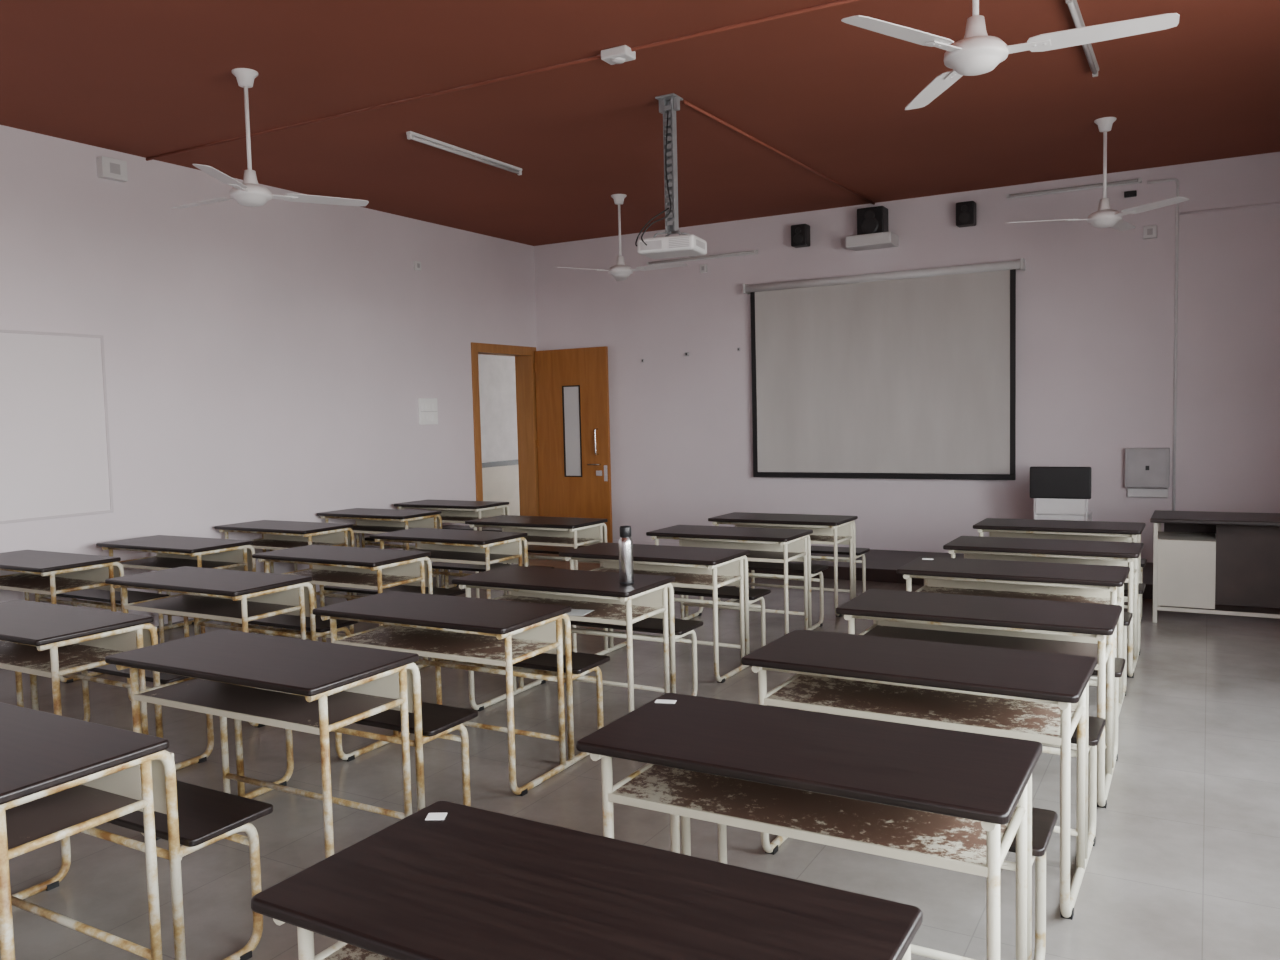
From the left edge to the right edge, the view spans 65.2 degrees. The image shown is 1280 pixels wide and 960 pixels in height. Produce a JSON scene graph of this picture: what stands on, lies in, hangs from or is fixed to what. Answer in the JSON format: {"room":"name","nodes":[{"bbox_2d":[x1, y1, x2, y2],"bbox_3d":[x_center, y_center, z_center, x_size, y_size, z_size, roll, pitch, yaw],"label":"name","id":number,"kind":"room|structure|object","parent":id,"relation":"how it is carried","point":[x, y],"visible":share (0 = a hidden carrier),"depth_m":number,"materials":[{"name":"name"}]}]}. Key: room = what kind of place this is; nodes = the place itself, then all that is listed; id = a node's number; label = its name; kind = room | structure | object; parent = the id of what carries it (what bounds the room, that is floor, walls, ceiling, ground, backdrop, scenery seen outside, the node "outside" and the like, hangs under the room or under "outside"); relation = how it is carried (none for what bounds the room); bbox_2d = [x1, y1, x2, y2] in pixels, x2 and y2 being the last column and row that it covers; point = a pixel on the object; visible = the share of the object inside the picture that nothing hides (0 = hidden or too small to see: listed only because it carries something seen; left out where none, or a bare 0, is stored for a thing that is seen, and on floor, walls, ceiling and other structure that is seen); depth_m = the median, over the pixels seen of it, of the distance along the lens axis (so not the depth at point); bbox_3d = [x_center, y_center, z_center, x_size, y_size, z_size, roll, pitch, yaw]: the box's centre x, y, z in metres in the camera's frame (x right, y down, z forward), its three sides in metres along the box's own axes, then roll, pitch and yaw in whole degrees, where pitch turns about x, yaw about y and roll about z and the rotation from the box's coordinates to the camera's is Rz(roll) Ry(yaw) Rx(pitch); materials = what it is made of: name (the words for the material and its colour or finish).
{"room":"classroom","nodes":[
{"label":"classroom","id":0,"kind":"room"},
{"bbox_2d":[0,125,536,615],"bbox_3d":[-4.349,-0.573,7.221,0.230,3.772,12.100,1,4,30],"label":"wall","id":1,"kind":"structure","parent":0,"point":[274,360],"depth_m":8.62,"materials":[{"name":"paint"}]},
{"bbox_2d":[0,330,113,523],"bbox_3d":[-4.606,-0.337,6.521,0.018,1.334,2.380,1,4,30],"label":"notice board","id":2,"kind":"object","parent":1,"relation":"attached to","point":[55,459],"visible":1,"depth_m":7.19,"materials":[{"name":"paint"}]},
{"bbox_2d":[96,156,127,181],"bbox_3d":[-3.974,-2.340,7.531,0.072,0.150,0.200,1,4,30],"label":"junction box","id":3,"kind":"object","parent":1,"relation":"attached to","point":[108,168],"visible":1,"depth_m":7.50,"materials":[{"name":"white plastic"}]},
{"bbox_2d":[150,561,432,625],"bbox_3d":[-4.469,1.202,6.810,0.012,0.090,10.622,1,4,30],"label":"baseboard","id":4,"kind":"structure","parent":1,"relation":"attached to","point":[155,622],"depth_m":8.00,"materials":[{"name":"paint"}]},
{"bbox_2d":[413,261,420,270],"bbox_3d":[-2.329,-2.242,10.465,0.032,0.090,0.090,1,4,30],"label":"power socket","id":5,"kind":"object","parent":1,"relation":"attached to","point":[417,265],"visible":1,"depth_m":10.44,"materials":[{"name":"white plastic"}]},
{"bbox_2d":[418,398,437,424],"bbox_3d":[-2.251,-0.730,10.640,0.030,0.280,0.280,1,4,30],"label":"switch plate","id":6,"kind":"object","parent":1,"relation":"attached to","point":[427,407],"visible":1,"depth_m":10.62,"materials":[{"name":"grey paint"}]},
{"bbox_2d":[471,342,538,515],"bbox_3d":[-1.666,-0.379,11.928,0.255,2.434,1.238,1,4,30],"label":"frame","id":7,"kind":"object","parent":1,"relation":"attached to","point":[524,356],"visible":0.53,"depth_m":12.32,"materials":[{"name":"brown wood"}]},
{"bbox_2d":[534,346,612,542],"bbox_3d":[-0.828,-0.388,12.055,1.062,2.374,0.106,1,4,32],"label":"door","id":8,"kind":"structure","parent":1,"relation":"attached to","point":[572,385],"depth_m":12.03,"materials":[{"name":"brown wood"}]},
{"bbox_2d":[478,354,519,515],"bbox_3d":[-1.063,-1.177,15.136,2.200,3.772,10.650,1,4,30],"label":"wall","id":9,"kind":"structure","parent":0,"point":[497,379],"depth_m":15.19,"materials":[{"name":"paint"}]},
{"bbox_2d":[0,0,1279,245],"bbox_3d":[-0.465,-2.482,4.971,9.160,0.150,12.300,1,4,30],"label":"ceiling","id":10,"kind":"structure","parent":0,"point":[142,78],"depth_m":6.58,"materials":[{"name":"paint"}]},
{"bbox_2d":[171,68,368,207],"bbox_3d":[-2.477,-2.037,6.056,1.086,0.786,1.244,1,4,30],"label":"ceiling fan","id":11,"kind":"object","parent":10,"relation":"hanging from","point":[249,193],"depth_m":5.96,"materials":[{"name":"white metal"}]},
{"bbox_2d":[406,131,521,174],"bbox_3d":[-1.343,-2.548,7.839,0.044,0.054,1.360,1,4,30],"label":"tube light","id":12,"kind":"object","parent":10,"relation":"attached to","point":[410,135],"visible":1,"depth_m":7.75,"materials":[{"name":"white plastic"}]},
{"bbox_2d":[146,0,859,160],"bbox_3d":[-0.035,-2.454,5.698,8.730,0.022,0.124,1,4,30],"label":"conduit","id":13,"kind":"object","parent":10,"relation":"attached to","point":[840,2],"depth_m":6.07,"materials":[{"name":"plastic"}]},
{"bbox_2d":[601,45,635,64],"bbox_3d":[-0.125,-2.431,5.738,0.170,0.070,0.120,1,4,30],"label":"junction box","id":14,"kind":"object","parent":10,"relation":"attached to","point":[620,54],"depth_m":5.70,"materials":[{"name":"white plastic"}]},
{"bbox_2d":[559,194,686,280],"bbox_3d":[-0.057,-2.323,9.496,1.086,0.786,1.244,1,4,30],"label":"ceiling fan","id":15,"kind":"object","parent":10,"relation":"hanging from","point":[620,271],"depth_m":9.51,"materials":[{"name":"white metal"}]},
{"bbox_2d":[635,93,706,258],"bbox_3d":[0.211,-2.020,6.665,0.432,1.028,0.377,1,4,30],"label":"ceiling projector","id":16,"kind":"object","parent":10,"relation":"hanging from","point":[685,245],"depth_m":6.62,"materials":[{"name":"white plastic"}]},
{"bbox_2d":[683,101,874,204],"bbox_3d":[1.340,-2.668,8.427,0.107,0.022,4.060,1,4,30],"label":"conduit","id":17,"kind":"object","parent":10,"relation":"attached to","point":[685,102],"depth_m":7.89,"materials":[{"name":"plastic"}]},
{"bbox_2d":[841,0,1179,109],"bbox_3d":[1.413,-1.980,3.797,1.124,0.786,1.242,1,4,30],"label":"ceiling fan","id":18,"kind":"object","parent":10,"relation":"hanging from","point":[978,53],"depth_m":3.79,"materials":[{"name":"white metal"}]},
{"bbox_2d":[1065,0,1084,27],"bbox_3d":[2.219,-2.396,5.149,0.044,0.155,0.828,1,4,30],"label":"tube light","id":19,"kind":"object","parent":10,"relation":"attached to","point":[1075,12],"depth_m":5.26,"materials":[{"name":"paint"}]},
{"bbox_2d":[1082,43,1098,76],"bbox_3d":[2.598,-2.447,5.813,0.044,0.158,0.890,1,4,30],"label":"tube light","id":20,"kind":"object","parent":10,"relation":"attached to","point":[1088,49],"depth_m":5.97,"materials":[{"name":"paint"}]},
{"bbox_2d":[1007,117,1188,230],"bbox_3d":[3.450,-2.276,7.527,1.227,0.786,1.173,1,4,30],"label":"ceiling fan","id":21,"kind":"object","parent":10,"relation":"hanging from","point":[1105,217],"depth_m":7.36,"materials":[{"name":"white metal"}]},
{"bbox_2d":[0,545,1279,959],"bbox_3d":[-0.362,1.306,5.215,8.730,0.100,11.900,1,4,30],"label":"floor","id":22,"kind":"structure","parent":0,"point":[1183,863],"depth_m":4.01,"materials":[{"name":"tile"}]},
{"bbox_2d":[0,550,168,682],"bbox_3d":[-3.870,0.869,6.705,1.080,0.740,0.854,1,4,30],"label":"school desk","id":23,"kind":"object","parent":22,"relation":"on","point":[74,576],"visible":0.57,"depth_m":6.53,"materials":[{"name":"laminate"}]},
{"bbox_2d":[0,574,103,590],"bbox_3d":[-3.951,0.674,6.557,0.970,0.006,0.374,1,4,30],"label":"tray","id":24,"kind":"object","parent":23,"relation":"on","point":[14,582],"depth_m":6.52,"materials":[{"name":"metal"}]},
{"bbox_2d":[0,600,213,769],"bbox_3d":[-2.667,0.976,4.670,1.080,0.740,0.854,1,4,30],"label":"school desk","id":25,"kind":"object","parent":22,"relation":"on","point":[53,641],"visible":0.7,"depth_m":4.46,"materials":[{"name":"laminate"}]},
{"bbox_2d":[0,640,123,671],"bbox_3d":[-2.749,0.780,4.522,0.970,0.006,0.374,1,4,30],"label":"tray","id":26,"kind":"object","parent":25,"relation":"on","point":[86,655],"depth_m":4.42,"materials":[{"name":"metal"}]},
{"bbox_2d":[0,702,272,959],"bbox_3d":[-1.775,1.071,2.924,1.080,0.740,0.854,1,4,30],"label":"school desk","id":27,"kind":"object","parent":22,"relation":"on","point":[61,777],"visible":1,"depth_m":2.73,"materials":[{"name":"laminate"}]},
{"bbox_2d":[5,785,139,849],"bbox_3d":[-1.856,0.875,2.775,0.970,0.006,0.374,1,4,30],"label":"tray","id":28,"kind":"object","parent":27,"relation":"on","point":[31,822],"depth_m":2.64,"materials":[{"name":"metal"}]},
{"bbox_2d":[96,535,285,635],"bbox_3d":[-3.297,0.807,7.443,1.080,0.740,0.854,1,4,29],"label":"school desk","id":29,"kind":"object","parent":22,"relation":"on","point":[171,551],"visible":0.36,"depth_m":7.25,"materials":[{"name":"laminate"}]},
{"bbox_2d":[119,557,237,567],"bbox_3d":[-3.377,0.611,7.294,0.970,0.006,0.374,1,4,29],"label":"tray","id":30,"kind":"object","parent":29,"relation":"on","point":[147,562],"depth_m":7.31,"materials":[{"name":"metal"}]},
{"bbox_2d":[105,566,357,727],"bbox_3d":[-2.302,0.898,5.706,1.080,0.740,0.854,1,4,29],"label":"school desk","id":31,"kind":"object","parent":22,"relation":"on","point":[287,601],"visible":0.69,"depth_m":5.54,"materials":[{"name":"laminate"}]},
{"bbox_2d":[130,595,294,617],"bbox_3d":[-2.382,0.703,5.557,0.970,0.006,0.374,1,4,29],"label":"tray","id":32,"kind":"object","parent":31,"relation":"on","point":[198,606],"depth_m":5.53,"materials":[{"name":"white metal"}]},
{"bbox_2d":[214,520,356,600],"bbox_3d":[-2.860,0.730,8.443,1.080,0.740,0.854,1,4,30],"label":"school desk","id":33,"kind":"object","parent":22,"relation":"on","point":[276,535],"visible":0.41,"depth_m":8.25,"materials":[{"name":"laminate"}]},
{"bbox_2d":[251,539,338,547],"bbox_3d":[-2.942,0.534,8.295,0.970,0.006,0.374,1,4,30],"label":"tray","id":34,"kind":"object","parent":33,"relation":"on","point":[257,543],"depth_m":8.32,"materials":[{"name":"metal"}]},
{"bbox_2d":[105,629,477,857],"bbox_3d":[-1.302,0.999,3.837,1.080,0.740,0.854,1,4,29],"label":"school desk","id":35,"kind":"object","parent":22,"relation":"on","point":[308,686],"visible":0.84,"depth_m":3.65,"materials":[{"name":"laminate"}]},
{"bbox_2d":[140,678,396,726],"bbox_3d":[-1.383,0.803,3.688,0.970,0.006,0.374,1,4,29],"label":"tray","id":36,"kind":"object","parent":35,"relation":"on","point":[250,704],"depth_m":3.61,"materials":[{"name":"metal"}]},
{"bbox_2d":[252,545,464,668],"bbox_3d":[-1.835,0.827,6.611,1.080,0.740,0.854,1,4,30],"label":"school desk","id":37,"kind":"object","parent":22,"relation":"on","point":[339,568],"visible":0.66,"depth_m":6.43,"materials":[{"name":"laminate"}]},
{"bbox_2d":[288,569,416,585],"bbox_3d":[-1.917,0.632,6.463,0.970,0.006,0.374,1,4,30],"label":"tray","id":38,"kind":"object","parent":37,"relation":"on","point":[330,577],"depth_m":6.44,"materials":[{"name":"metal"}]},
{"bbox_2d":[316,508,461,587],"bbox_3d":[-2.325,0.653,9.416,1.080,0.740,0.854,1,4,30],"label":"school desk","id":39,"kind":"object","parent":22,"relation":"on","point":[368,520],"visible":0.42,"depth_m":9.25,"materials":[{"name":"laminate"}]},
{"bbox_2d":[350,525,410,531],"bbox_3d":[-2.406,0.457,9.268,0.970,0.006,0.374,1,4,30],"label":"tray","id":40,"kind":"object","parent":39,"relation":"on","point":[356,528],"depth_m":9.33,"materials":[{"name":"beige metal"}]},
{"bbox_2d":[394,500,509,563],"bbox_3d":[-1.806,0.587,10.224,1.080,0.740,0.854,1,4,30],"label":"school desk","id":41,"kind":"object","parent":22,"relation":"on","point":[453,511],"visible":0.41,"depth_m":10.04,"materials":[{"name":"laminate"}]},
{"bbox_2d":[441,516,485,520],"bbox_3d":[-1.887,0.391,10.076,0.970,0.006,0.374,1,4,30],"label":"tray","id":42,"kind":"object","parent":41,"relation":"on","point":[444,518],"depth_m":10.08,"materials":[{"name":"beige metal"}]},
{"bbox_2d":[312,591,609,795],"bbox_3d":[-0.808,0.931,4.675,1.080,0.740,0.854,1,4,29],"label":"school desk","id":43,"kind":"object","parent":22,"relation":"on","point":[504,635],"visible":0.83,"depth_m":4.50,"materials":[{"name":"laminate"}]},
{"bbox_2d":[337,625,552,660],"bbox_3d":[-0.888,0.736,4.526,0.970,0.006,0.374,1,4,29],"label":"tray","id":44,"kind":"object","parent":43,"relation":"on","point":[458,646],"depth_m":4.49,"materials":[{"name":"metal"}]},
{"bbox_2d":[369,528,553,624],"bbox_3d":[-1.322,0.754,7.529,1.080,0.740,0.854,1,4,30],"label":"school desk","id":45,"kind":"object","parent":22,"relation":"on","point":[451,549],"visible":0.48,"depth_m":7.35,"materials":[{"name":"laminate"}]},
{"bbox_2d":[410,549,513,561],"bbox_3d":[-1.403,0.559,7.381,0.970,0.006,0.374,1,4,30],"label":"tray","id":46,"kind":"object","parent":45,"relation":"on","point":[437,555],"depth_m":7.34,"materials":[{"name":"white metal"}]},
{"bbox_2d":[465,515,607,597],"bbox_3d":[-0.763,0.685,8.372,1.080,0.740,0.854,1,4,30],"label":"school desk","id":47,"kind":"object","parent":22,"relation":"on","point":[552,532],"visible":0.4,"depth_m":8.19,"materials":[{"name":"laminate"}]},
{"bbox_2d":[524,535,593,543],"bbox_3d":[-0.845,0.489,8.224,0.970,0.006,0.374,1,4,30],"label":"tray","id":48,"kind":"object","parent":47,"relation":"on","point":[531,539],"depth_m":8.16,"materials":[{"name":"beige metal"}]},
{"bbox_2d":[452,566,702,712],"bbox_3d":[-0.316,0.870,5.421,1.080,0.740,0.854,1,4,29],"label":"school desk","id":49,"kind":"object","parent":22,"relation":"on","point":[646,605],"visible":0.66,"depth_m":5.26,"materials":[{"name":"laminate"}]},
{"bbox_2d":[496,595,659,620],"bbox_3d":[-0.397,0.675,5.273,0.970,0.006,0.374,1,4,29],"label":"tray","id":50,"kind":"object","parent":49,"relation":"on","point":[604,609],"depth_m":5.26,"materials":[{"name":"metal"}]},
{"bbox_2d":[566,609,593,615],"bbox_3d":[-0.360,0.679,5.144,0.210,0.001,0.150,0,4,21],"label":"paper sheet","id":51,"kind":"object","parent":49,"relation":"on","point":[576,612],"visible":0.5,"depth_m":5.12,"materials":[{"name":"white paper"}]},
{"bbox_2d":[619,526,633,584],"bbox_3d":[-0.070,0.375,4.993,0.073,0.293,0.073,1,4,30],"label":"water bottle","id":52,"kind":"object","parent":49,"relation":"on","point":[626,567],"visible":1,"depth_m":4.96,"materials":[{"name":"silver metal"}]},
{"bbox_2d":[251,800,922,959],"bbox_3d":[-0.018,1.096,1.919,1.080,0.740,0.854,1,4,30],"label":"school desk","id":53,"kind":"object","parent":22,"relation":"on","point":[473,883],"visible":1,"depth_m":1.75,"materials":[{"name":"laminate"}]},
{"bbox_2d":[322,944,394,959],"bbox_3d":[-0.101,0.900,1.772,0.970,0.006,0.374,1,4,30],"label":"tray","id":54,"kind":"object","parent":53,"relation":"on","point":[336,951],"depth_m":1.90,"materials":[{"name":"metal"}]},
{"bbox_2d":[425,813,446,819],"bbox_3d":[-0.436,0.720,2.140,0.040,0.001,0.035,-1,4,1],"label":"sticker","id":55,"kind":"object","parent":53,"relation":"on","point":[431,816],"visible":1,"depth_m":2.14,"materials":[{"name":"white paper"}]},
{"bbox_2d":[559,542,770,682],"bbox_3d":[0.176,0.796,6.355,1.080,0.740,0.854,1,4,30],"label":"school desk","id":56,"kind":"object","parent":22,"relation":"on","point":[697,571],"visible":0.64,"depth_m":6.18,"materials":[{"name":"laminate"}]},
{"bbox_2d":[594,568,737,584],"bbox_3d":[0.095,0.601,6.207,0.970,0.006,0.374,1,4,30],"label":"tray","id":57,"kind":"object","parent":56,"relation":"on","point":[683,576],"depth_m":6.20,"materials":[{"name":"white metal"}]},
{"bbox_2d":[646,525,827,633],"bbox_3d":[0.725,0.721,7.301,1.080,0.740,0.854,1,4,30],"label":"school desk","id":58,"kind":"object","parent":22,"relation":"on","point":[771,549],"visible":0.7,"depth_m":7.14,"materials":[{"name":"laminate"}]},
{"bbox_2d":[746,550,800,559],"bbox_3d":[0.644,0.525,7.153,0.970,0.006,0.374,1,4,30],"label":"tray","id":59,"kind":"object","parent":58,"relation":"on","point":[754,554],"depth_m":7.00,"materials":[{"name":"white metal"}]},
{"bbox_2d":[708,512,869,616],"bbox_3d":[1.227,0.652,8.147,1.080,0.740,0.854,1,4,30],"label":"school desk","id":60,"kind":"object","parent":22,"relation":"on","point":[834,530],"visible":0.6,"depth_m":7.95,"materials":[{"name":"laminate"}]},
{"bbox_2d":[809,535,847,541],"bbox_3d":[1.145,0.457,7.999,0.970,0.006,0.374,1,4,30],"label":"tray","id":61,"kind":"object","parent":60,"relation":"on","point":[814,538],"depth_m":7.82,"materials":[{"name":"beige metal"}]},
{"bbox_2d":[576,693,1057,959],"bbox_3d":[0.514,1.029,2.738,1.080,0.740,0.854,1,4,30],"label":"school desk","id":62,"kind":"object","parent":22,"relation":"on","point":[960,801],"visible":0.89,"depth_m":2.51,"materials":[{"name":"laminate"}]},
{"bbox_2d":[655,699,676,703],"bbox_3d":[0.076,0.654,2.951,0.060,0.001,0.030,-1,4,12],"label":"sticker","id":63,"kind":"object","parent":62,"relation":"on","point":[657,700],"visible":1,"depth_m":2.95,"materials":[{"name":"white paper"}]},
{"bbox_2d":[613,764,1016,865],"bbox_3d":[0.433,0.833,2.590,0.970,0.006,0.374,1,4,30],"label":"tray","id":64,"kind":"object","parent":62,"relation":"on","point":[921,837],"depth_m":2.49,"materials":[{"name":"metal"}]},
{"bbox_2d":[741,629,1105,919],"bbox_3d":[1.034,0.961,3.574,1.080,0.740,0.854,1,4,30],"label":"school desk","id":65,"kind":"object","parent":22,"relation":"on","point":[1042,697],"visible":0.88,"depth_m":3.35,"materials":[{"name":"laminate"}]},
{"bbox_2d":[767,674,1077,736],"bbox_3d":[0.951,0.765,3.427,0.970,0.006,0.374,1,4,30],"label":"tray","id":66,"kind":"object","parent":65,"relation":"on","point":[995,716],"depth_m":3.38,"materials":[{"name":"metal"}]},
{"bbox_2d":[748,549,1152,598],"bbox_3d":[3.410,0.844,9.164,6.088,0.120,1.237,1,4,30],"label":"platform","id":67,"kind":"object","parent":22,"relation":"on","point":[881,565],"visible":0.02,"depth_m":9.39,"materials":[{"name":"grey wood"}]},
{"bbox_2d":[1030,466,1092,520],"bbox_3d":[3.791,0.321,8.957,0.500,0.909,0.477,1,4,30],"label":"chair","id":68,"kind":"object","parent":67,"relation":"on","point":[1058,493],"visible":0.67,"depth_m":8.74,"materials":[{"name":"black plastic"}]},
{"bbox_2d":[836,589,1125,807],"bbox_3d":[1.520,0.894,4.410,1.080,0.740,0.854,1,4,29],"label":"school desk","id":69,"kind":"object","parent":22,"relation":"on","point":[1061,627],"visible":0.66,"depth_m":4.20,"materials":[{"name":"laminate"}]},
{"bbox_2d":[864,625,1106,657],"bbox_3d":[1.440,0.698,4.261,0.970,0.006,0.374,1,4,29],"label":"tray","id":70,"kind":"object","parent":69,"relation":"on","point":[1071,645],"depth_m":4.33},
{"bbox_2d":[897,556,1132,716],"bbox_3d":[2.035,0.816,5.395,1.080,0.740,0.854,1,4,30],"label":"school desk","id":71,"kind":"object","parent":22,"relation":"on","point":[1082,583],"visible":0.57,"depth_m":5.21,"materials":[{"name":"laminate"}]},
{"bbox_2d":[919,586,1109,603],"bbox_3d":[1.954,0.621,5.247,0.970,0.006,0.374,1,4,30],"label":"tray","id":72,"kind":"object","parent":71,"relation":"on","point":[991,591],"depth_m":5.33,"materials":[{"name":"white metal"}]},
{"bbox_2d":[943,536,1145,677],"bbox_3d":[2.542,0.747,6.258,1.080,0.740,0.854,1,4,30],"label":"school desk","id":73,"kind":"object","parent":22,"relation":"on","point":[1110,553],"visible":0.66,"depth_m":6.04,"materials":[{"name":"laminate"}]},
{"bbox_2d":[973,518,1146,621],"bbox_3d":[3.056,0.668,7.253,1.080,0.740,0.854,1,4,30],"label":"school desk","id":74,"kind":"object","parent":22,"relation":"on","point":[996,527],"visible":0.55,"depth_m":7.06,"materials":[{"name":"laminate"}]},
{"bbox_2d":[1150,510,1279,622],"bbox_3d":[4.571,0.641,7.011,1.750,0.755,0.620,1,4,30],"label":"table","id":75,"kind":"object","parent":22,"relation":"on","point":[1202,559],"visible":1,"depth_m":7.08,"materials":[{"name":"paint"}]},
{"bbox_2d":[534,152,1279,562],"bbox_3d":[2.570,-0.945,10.344,9.160,3.772,0.200,1,4,30],"label":"wall","id":76,"kind":"structure","parent":0,"point":[1095,307],"depth_m":9.56,"materials":[{"name":"paint"}]},
{"bbox_2d":[613,539,678,545],"bbox_3d":[2.572,0.799,10.360,8.730,0.090,0.012,1,4,30],"label":"baseboard","id":77,"kind":"structure","parent":76,"relation":"attached to","point":[614,540],"depth_m":11.73,"materials":[{"name":"paint"}]},
{"bbox_2d":[646,250,757,265],"bbox_3d":[0.677,-2.478,11.152,1.360,0.044,0.054,1,4,30],"label":"tube light","id":78,"kind":"object","parent":76,"relation":"attached to","point":[751,252],"visible":1,"depth_m":11.13,"materials":[{"name":"white plastic"}]},
{"bbox_2d":[700,264,706,272],"bbox_3d":[0.708,-2.360,11.157,0.080,0.090,0.032,1,4,30],"label":"power socket","id":79,"kind":"object","parent":76,"relation":"attached to","point":[703,267],"visible":1,"depth_m":11.14,"materials":[{"name":"white plastic"}]},
{"bbox_2d":[791,224,809,247],"bbox_3d":[1.689,-2.561,10.497,0.170,0.220,0.179,1,4,30],"label":"loudspeaker","id":80,"kind":"object","parent":76,"relation":"attached to","point":[800,233],"visible":1,"depth_m":10.43,"materials":[{"name":"black plastic"}]},
{"bbox_2d":[846,231,898,250],"bbox_3d":[2.339,-2.401,10.070,0.460,0.115,0.299,1,4,30],"label":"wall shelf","id":81,"kind":"object","parent":76,"relation":"attached to","point":[880,240],"visible":1,"depth_m":9.97,"materials":[{"name":"plastic"}]},
{"bbox_2d":[857,206,888,234],"bbox_3d":[2.349,-2.596,10.083,0.270,0.273,0.239,1,4,30],"label":"speaker","id":82,"kind":"object","parent":81,"relation":"on","point":[870,220],"visible":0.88,"depth_m":9.98},
{"bbox_2d":[743,258,1025,479],"bbox_3d":[2.413,-1.063,10.227,2.865,2.100,0.138,1,4,30],"label":"projector screen","id":83,"kind":"object","parent":76,"relation":"attached to","point":[897,374],"visible":1,"depth_m":10.14,"materials":[{"name":"fabric"}]},
{"bbox_2d":[956,201,975,227],"bbox_3d":[3.153,-2.566,9.662,0.170,0.220,0.179,1,4,30],"label":"loudspeaker","id":84,"kind":"object","parent":76,"relation":"attached to","point":[965,211],"visible":1,"depth_m":9.59,"materials":[{"name":"black plastic"}]},
{"bbox_2d":[1006,178,1141,198],"bbox_3d":[3.995,-2.694,9.244,1.150,0.044,0.054,1,4,30],"label":"tube light","id":85,"kind":"object","parent":76,"relation":"attached to","point":[1137,180],"visible":1,"depth_m":9.23,"materials":[{"name":"white plastic"}]},
{"bbox_2d":[1124,190,1136,197],"bbox_3d":[4.422,-2.579,9.017,0.100,0.050,0.042,1,4,30],"label":"clip","id":86,"kind":"object","parent":76,"relation":"attached to","point":[1127,194],"visible":1,"depth_m":9.00,"materials":[{"name":"black plastic"}]},
{"bbox_2d":[1125,448,1169,497],"bbox_3d":[4.603,-0.067,9.079,0.360,0.450,0.103,1,4,30],"label":"box","id":87,"kind":"object","parent":76,"relation":"attached to","point":[1147,470],"visible":1,"depth_m":9.05,"materials":[{"name":"grey paint"}]},
{"bbox_2d":[1143,225,1156,238],"bbox_3d":[4.569,-2.220,8.956,0.110,0.110,0.052,1,4,30],"label":"sensor","id":88,"kind":"object","parent":76,"relation":"attached to","point":[1149,232],"visible":1,"depth_m":8.94,"materials":[{"name":"white plastic"}]},
{"bbox_2d":[1147,178,1178,510],"bbox_3d":[4.692,-0.964,9.003,0.250,3.426,0.024,1,4,30],"label":"conduit","id":89,"kind":"object","parent":76,"relation":"attached to","point":[1170,179],"visible":0.94,"depth_m":8.92,"materials":[{"name":"white plastic"}]},
{"bbox_2d":[1179,202,1279,214],"bbox_3d":[5.529,-2.343,8.415,1.742,0.024,0.024,1,4,30],"label":"conduit","id":90,"kind":"object","parent":76,"relation":"attached to","point":[1274,203],"visible":1,"depth_m":8.65,"materials":[{"name":"paint"}]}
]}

